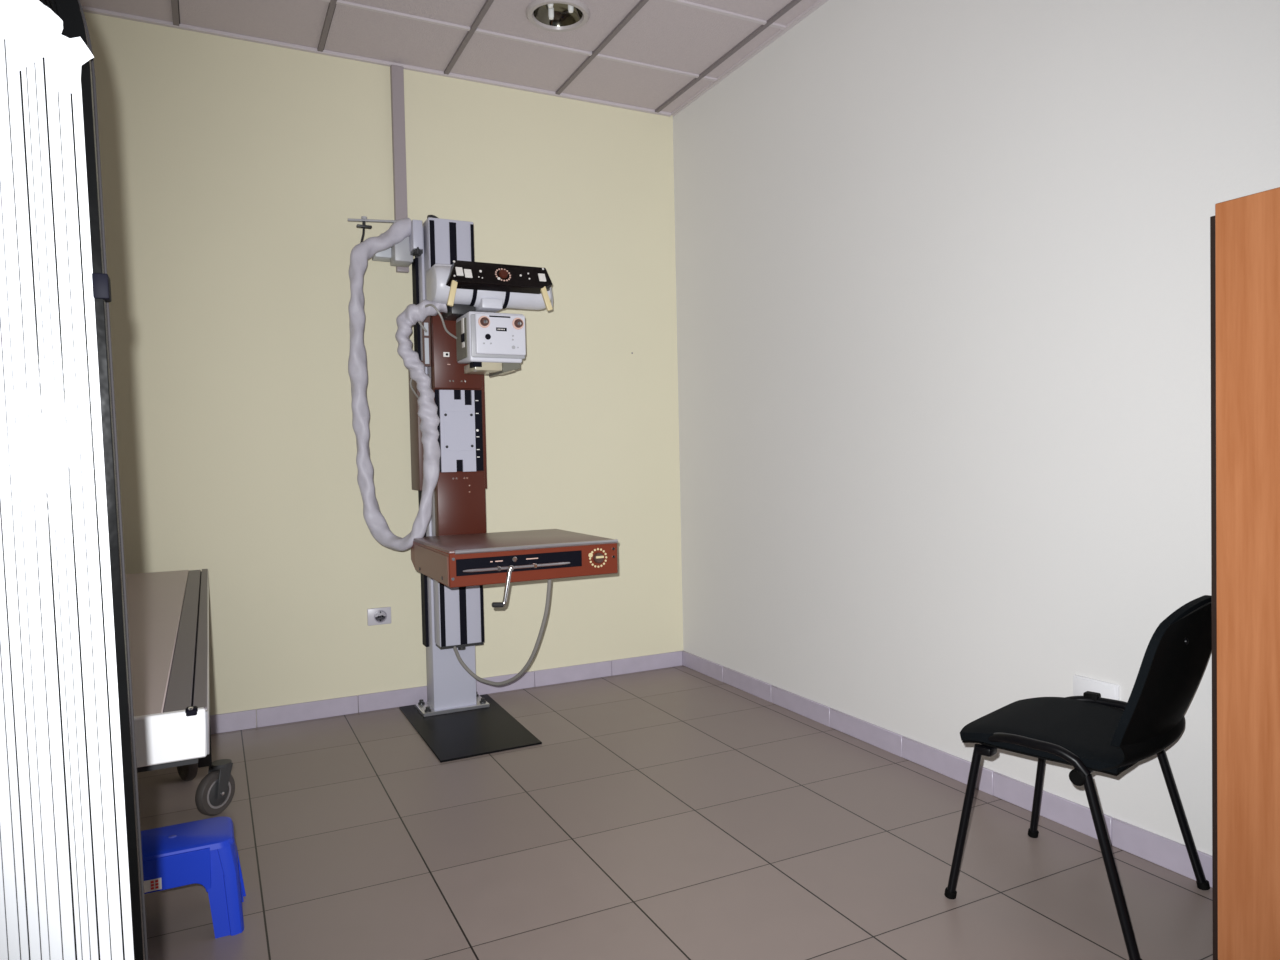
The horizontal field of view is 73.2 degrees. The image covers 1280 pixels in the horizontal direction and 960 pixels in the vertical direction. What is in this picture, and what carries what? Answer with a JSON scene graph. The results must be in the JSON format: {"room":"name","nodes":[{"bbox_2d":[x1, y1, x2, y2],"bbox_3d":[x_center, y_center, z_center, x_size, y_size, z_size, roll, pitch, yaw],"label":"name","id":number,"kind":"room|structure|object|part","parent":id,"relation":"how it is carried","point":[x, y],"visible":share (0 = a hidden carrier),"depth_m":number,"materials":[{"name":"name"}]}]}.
{"room":"radiology room","nodes":[
{"label":"radiology room","id":0,"kind":"room"},
{"bbox_2d":[84,12,682,721],"bbox_3d":[-1.339,-0.500,4.281,3.670,3.270,0.120,-2,2,-27],"label":"wall","id":1,"kind":"structure","parent":0,"point":[234,172],"depth_m":4.16,"materials":[{"name":"beige paint"}]},
{"bbox_2d":[82,6,670,116],"bbox_3d":[-1.358,-2.041,4.167,3.430,0.023,0.022,-2,2,-27],"label":"trim","id":2,"kind":"structure","parent":1,"relation":"attached to","point":[85,9],"depth_m":4.15,"materials":[{"name":"metal"}]},
{"bbox_2d":[367,607,390,625],"bbox_3d":[-1.285,0.672,4.250,0.114,0.084,0.019,-2,2,-27],"label":"wall outlet","id":3,"kind":"object","parent":1,"relation":"attached to","point":[375,616],"visible":1,"depth_m":4.25,"materials":[{"name":"grey plastic"}]},
{"bbox_2d":[374,610,386,622],"bbox_3d":[-1.279,0.672,4.247,0.062,0.062,0.009,-2,2,-27],"label":"socket","id":4,"kind":"object","parent":3,"relation":"attached to","point":[380,616],"depth_m":4.25,"materials":[{"name":"grey plastic"}]},
{"bbox_2d":[390,65,408,272],"bbox_3d":[-1.186,-1.531,4.254,0.059,1.006,0.036,-2,2,-27],"label":"duct","id":5,"kind":"object","parent":1,"relation":"attached to","point":[396,72],"visible":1,"depth_m":4.24,"materials":[{"name":"plastic"}]},
{"bbox_2d":[210,651,682,733],"bbox_3d":[-1.290,1.092,4.258,3.436,0.086,0.012,-2,2,-27],"label":"baseboard","id":6,"kind":"structure","parent":1,"relation":"attached to","point":[269,716],"depth_m":4.30,"materials":[{"name":"grey tile"}]},
{"bbox_2d":[80,0,817,112],"bbox_3d":[-0.167,-2.044,1.811,3.450,0.100,5.300,-2,2,-27],"label":"ceiling","id":7,"kind":"structure","parent":0,"point":[656,55],"depth_m":3.97,"materials":[{"name":"tile"}]},
{"bbox_2d":[526,0,589,31],"bbox_3d":[-0.361,-2.073,3.795,0.284,0.069,0.284,-2,2,-27],"label":"ceiling light","id":8,"kind":"object","parent":7,"relation":"attached to","point":[549,15],"visible":1,"depth_m":3.84,"materials":[{"name":"metal"}]},
{"bbox_3d":[-0.396,-2.078,3.841,0.026,0.048,0.026,-2,2,-27],"label":"lamp bulb","id":9,"kind":"part","parent":8,"relation":"part of","materials":[{"name":"white glass"}]},
{"bbox_3d":[-0.304,-2.079,3.786,0.026,0.048,0.026,-2,2,-27],"label":"lamp bulb","id":10,"kind":"part","parent":8,"relation":"part of","materials":[{"name":"white glass"}]},
{"bbox_2d":[137,665,1212,959],"bbox_3d":[-0.116,1.222,1.958,3.670,0.100,5.420,-2,2,-27],"label":"floor","id":11,"kind":"structure","parent":0,"point":[682,812],"depth_m":2.68,"materials":[{"name":"tile"}]},
{"bbox_2d":[0,0,147,959],"bbox_3d":[-0.559,0.371,0.722,0.252,1.691,0.036,-3,2,-27],"label":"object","id":12,"kind":"structure","parent":11,"relation":"on","point":[72,880],"depth_m":0.74,"materials":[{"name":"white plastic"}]},
{"bbox_3d":[-0.480,0.366,0.781,0.052,1.691,0.003,-3,2,-27],"label":"edge trim","id":13,"kind":"part","parent":12,"relation":"part of","materials":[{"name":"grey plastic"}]},
{"bbox_2d":[125,569,234,815],"bbox_3d":[-1.595,0.795,2.516,0.751,0.788,2.424,-2,2,-27],"label":"examination table","id":14,"kind":"object","parent":11,"relation":"on","point":[168,611],"visible":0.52,"depth_m":2.07,"materials":[{"name":"silver metal"}]},
{"bbox_3d":[-1.632,0.477,2.494,0.647,0.073,2.360,-2,2,-27],"label":"frame","id":15,"kind":"part","parent":14,"relation":"part of","materials":[{"name":"metal"}]},
{"bbox_3d":[-1.095,0.469,1.417,0.682,0.088,0.018,-2,2,-27],"label":"panel","id":16,"kind":"part","parent":14,"relation":"part of","materials":[{"name":"white metal"}]},
{"bbox_3d":[-1.362,0.416,2.635,0.071,0.029,2.388,-2,2,-27],"label":"rail panel","id":17,"kind":"part","parent":14,"relation":"part of","materials":[{"name":"grey metal"}]},
{"bbox_3d":[-1.533,0.748,3.018,0.044,0.508,0.044,-2,2,-27],"label":"leg","id":18,"kind":"part","parent":14,"relation":"part of","materials":[{"name":"metal"}]},
{"bbox_3d":[-1.328,0.443,2.644,0.006,0.080,2.404,-2,2,-27],"label":"rail","id":19,"kind":"part","parent":14,"relation":"part of","materials":[{"name":"metal"}]},
{"bbox_2d":[141,816,245,938],"bbox_3d":[-1.249,1.067,2.277,0.378,0.241,0.240,-2,2,-27],"label":"step stool","id":20,"kind":"object","parent":11,"relation":"on","point":[204,852],"visible":0.55,"depth_m":2.25,"materials":[{"name":"blue plastic"}]},
{"bbox_3d":[-1.255,0.957,2.281,0.324,0.018,0.194,-2,2,-27],"label":"seat","id":21,"kind":"part","parent":20,"relation":"part of","materials":[{"name":"blue plastic"}]},
{"bbox_3d":[-1.088,1.071,2.272,0.097,0.228,0.101,-1,2,22],"label":"leg","id":22,"kind":"part","parent":20,"relation":"part of","materials":[{"name":"blue plastic"}]},
{"bbox_3d":[-1.162,1.069,2.401,0.090,0.228,0.125,0,2,42],"label":"leg","id":23,"kind":"part","parent":20,"relation":"part of","materials":[{"name":"blue plastic"}]},
{"bbox_2d":[399,694,541,762],"bbox_3d":[-0.800,1.128,3.982,0.456,0.008,0.875,-2,2,-27],"label":"base plate","id":24,"kind":"object","parent":11,"relation":"on","point":[491,729],"visible":0.94,"depth_m":3.85,"materials":[{"name":"black metal"}]},
{"bbox_2d":[348,215,617,716],"bbox_3d":[-0.747,-0.055,3.818,0.922,2.364,1.176,-2,2,-27],"label":"machine","id":25,"kind":"object","parent":24,"relation":"on","point":[460,338],"visible":1,"depth_m":3.91,"materials":[{"name":"metal"}]},
{"bbox_3d":[-1.212,-1.214,4.042,0.304,0.030,0.026,-2,2,-27],"label":"hose rail","id":26,"kind":"part","parent":25,"relation":"part of","materials":[{"name":"grey metal"}]},
{"bbox_3d":[-0.983,-0.629,3.969,0.020,0.190,0.005,-2,2,-27],"label":"rib plate","id":27,"kind":"part","parent":25,"relation":"part of","materials":[{"name":"white metal"}]},
{"bbox_3d":[-0.857,0.341,3.523,0.004,0.112,0.583,-2,2,-27],"label":"panel","id":28,"kind":"part","parent":25,"relation":"part of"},
{"bbox_3d":[-0.845,-0.882,3.960,0.240,0.180,0.175,-2,2,-27],"label":"arm","id":29,"kind":"part","parent":25,"relation":"part of","materials":[{"name":"white plastic"}]},
{"bbox_3d":[-0.886,-0.220,4.105,0.214,2.000,0.111,-2,2,-27],"label":"guide rail","id":30,"kind":"part","parent":25,"relation":"part of","materials":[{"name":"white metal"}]},
{"bbox_3d":[-0.928,1.111,4.251,0.322,0.018,0.200,-2,2,-27],"label":"plate","id":31,"kind":"part","parent":25,"relation":"part of","materials":[{"name":"metal"}]},
{"bbox_3d":[-0.801,-0.797,3.678,0.049,0.113,0.026,-2,2,-27],"label":"handle","id":32,"kind":"part","parent":25,"relation":"part of","materials":[{"name":"beige plastic"}]},
{"bbox_3d":[-0.847,-0.228,4.005,0.163,0.379,0.015,-2,2,-27],"label":"slotted plate","id":33,"kind":"part","parent":25,"relation":"part of","materials":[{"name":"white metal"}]},
{"bbox_2d":[455,267,463,275],"bbox_3d":[-0.777,-0.897,3.707,0.030,0.040,0.026,-2,2,-27],"label":"switch","id":34,"kind":"object","parent":25,"relation":"attached to","point":[459,271],"depth_m":3.70,"materials":[{"name":"white plastic"}]},
{"bbox_3d":[-0.865,0.785,4.132,0.206,0.013,0.100,-2,2,-27],"label":"plate","id":35,"kind":"part","parent":25,"relation":"part of","materials":[{"name":"metal"}]},
{"bbox_3d":[-0.786,-0.618,3.799,0.007,0.172,0.165,-2,2,-27],"label":"plate","id":36,"kind":"part","parent":25,"relation":"part of","materials":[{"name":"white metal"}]},
{"bbox_2d":[464,269,472,277],"bbox_3d":[-0.742,-0.892,3.721,0.032,0.040,0.026,-2,2,-27],"label":"switch","id":37,"kind":"object","parent":25,"relation":"attached to","point":[468,273],"depth_m":3.72,"materials":[{"name":"white plastic"}]},
{"bbox_3d":[-0.714,-0.501,3.744,0.037,0.023,0.060,-2,2,-27],"label":"accessory rail","id":38,"kind":"part","parent":25,"relation":"part of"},
{"bbox_3d":[-0.664,-0.679,3.689,0.038,0.038,0.014,-2,2,-27],"label":"knob","id":39,"kind":"part","parent":25,"relation":"part of","materials":[{"name":"brown ceramic"}]},
{"bbox_2d":[464,362,514,374],"bbox_3d":[-0.672,-0.498,3.843,0.180,0.036,0.180,-2,2,-27],"label":"tray","id":40,"kind":"object","parent":25,"relation":"on","point":[491,368],"depth_m":3.77,"materials":[{"name":"beige plastic"}]},
{"bbox_3d":[-0.624,-0.895,3.810,0.478,0.127,0.097,-2,2,-27],"label":"control panel","id":41,"kind":"part","parent":25,"relation":"part of","materials":[{"name":"black plastic"}]},
{"bbox_3d":[-0.605,-0.631,3.742,0.224,0.174,0.015,-2,2,-27],"label":"plate","id":42,"kind":"part","parent":25,"relation":"part of","materials":[{"name":"white ceramic"}]},
{"bbox_3d":[-0.601,-0.906,3.791,0.040,0.041,0.032,-2,2,-27],"label":"dial knob","id":43,"kind":"part","parent":25,"relation":"part of","materials":[{"name":"red plastic"}]},
{"bbox_3d":[-0.611,-0.495,3.877,0.080,0.044,0.215,-2,2,-27],"label":"accessory rail","id":44,"kind":"part","parent":25,"relation":"part of","materials":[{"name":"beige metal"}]},
{"bbox_3d":[-0.471,0.336,3.332,0.431,0.011,0.022,-2,2,-27],"label":"tray handle","id":45,"kind":"part","parent":25,"relation":"part of","materials":[{"name":"metal"}]},
{"bbox_3d":[-0.528,-0.683,3.757,0.038,0.038,0.014,-2,2,-27],"label":"knob","id":46,"kind":"part","parent":25,"relation":"part of","materials":[{"name":"brown ceramic"}]},
{"bbox_3d":[-0.397,0.264,3.410,0.678,0.017,0.017,-2,2,-27],"label":"edge trim","id":47,"kind":"part","parent":25,"relation":"part of","materials":[{"name":"metal"}]},
{"bbox_2d":[538,273,545,281],"bbox_3d":[-0.441,-0.911,3.877,0.032,0.038,0.025,-2,2,-27],"label":"switch","id":48,"kind":"object","parent":25,"relation":"attached to","point":[541,276],"depth_m":3.87,"materials":[{"name":"white plastic"}]},
{"bbox_3d":[-0.421,-0.814,3.868,0.056,0.110,0.022,-2,2,-12],"label":"handle","id":49,"kind":"part","parent":25,"relation":"part of","materials":[{"name":"beige plastic"}]},
{"bbox_3d":[-0.168,0.319,3.518,0.044,0.044,0.018,-2,2,-27],"label":"dial knob","id":50,"kind":"part","parent":25,"relation":"part of","materials":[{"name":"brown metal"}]},
{"bbox_2d":[944,595,1211,959],"bbox_3d":[1.220,0.713,2.326,0.561,0.848,0.577,-3,2,-43],"label":"chair","id":51,"kind":"object","parent":11,"relation":"on","point":[1090,732],"visible":0.99,"depth_m":2.15,"materials":[{"name":"black plastic"}]},
{"bbox_3d":[0.882,0.929,2.343,0.101,0.428,0.026,-1,2,16],"label":"leg","id":52,"kind":"part","parent":51,"relation":"part of","materials":[{"name":"black metal"}]},
{"bbox_3d":[1.242,0.912,2.674,0.026,0.428,0.101,-2,2,-11],"label":"leg","id":53,"kind":"part","parent":51,"relation":"part of","materials":[{"name":"black metal"}]},
{"bbox_3d":[1.008,0.693,2.194,0.041,0.070,0.262,-2,2,-38],"label":"rail","id":54,"kind":"part","parent":51,"relation":"part of","materials":[{"name":"black metal"}]},
{"bbox_3d":[1.173,0.684,2.376,0.480,0.054,0.412,-3,2,-43],"label":"seat","id":55,"kind":"part","parent":51,"relation":"part of","materials":[{"name":"black fabric"}]},
{"bbox_3d":[1.368,0.676,2.525,0.262,0.070,0.041,0,2,43],"label":"rail","id":56,"kind":"part","parent":51,"relation":"part of","materials":[{"name":"black metal"}]},
{"bbox_3d":[1.127,0.932,2.060,0.029,0.428,0.141,-2,2,-33],"label":"leg","id":57,"kind":"part","parent":51,"relation":"part of","materials":[{"name":"black metal"}]},
{"bbox_3d":[1.348,0.463,2.175,0.476,0.345,0.150,-3,2,-43],"label":"backrest","id":58,"kind":"part","parent":51,"relation":"part of","materials":[{"name":"black plastic"}]},
{"bbox_3d":[1.503,0.915,2.406,0.141,0.428,0.029,0,2,38],"label":"leg","id":59,"kind":"part","parent":51,"relation":"part of","materials":[{"name":"black metal"}]},
{"bbox_2d":[1210,187,1279,959],"bbox_3d":[1.667,0.267,1.609,0.469,1.752,0.947,-2,2,-27],"label":"tall cabinet","id":60,"kind":"object","parent":11,"relation":"on","point":[1245,230],"visible":1,"depth_m":1.86,"materials":[{"name":"orange wood"}]},
{"bbox_2d":[673,0,1279,854],"bbox_3d":[1.462,-0.516,2.653,0.120,3.270,5.300,-2,2,-27],"label":"wall","id":61,"kind":"structure","parent":0,"point":[943,266],"depth_m":3.11,"materials":[{"name":"paint"}]},
{"bbox_2d":[671,0,827,115],"bbox_3d":[1.370,-2.056,2.570,0.022,0.023,5.278,-2,2,-27],"label":"trim","id":62,"kind":"structure","parent":61,"relation":"attached to","point":[818,3],"depth_m":4.20,"materials":[{"name":"metal"}]},
{"bbox_2d":[682,650,1211,886],"bbox_3d":[1.437,1.077,2.667,0.012,0.086,5.298,-2,2,-27],"label":"baseboard","id":63,"kind":"structure","parent":61,"relation":"attached to","point":[1169,854],"depth_m":3.10,"materials":[{"name":"grey tile"}]},
{"bbox_2d":[1073,674,1118,699],"bbox_3d":[1.416,0.660,2.678,0.012,0.080,0.152,-2,2,-27],"label":"wall plate","id":64,"kind":"object","parent":61,"relation":"attached to","point":[1081,684],"visible":0.57,"depth_m":2.67,"materials":[{"name":"white plastic"}]}
]}

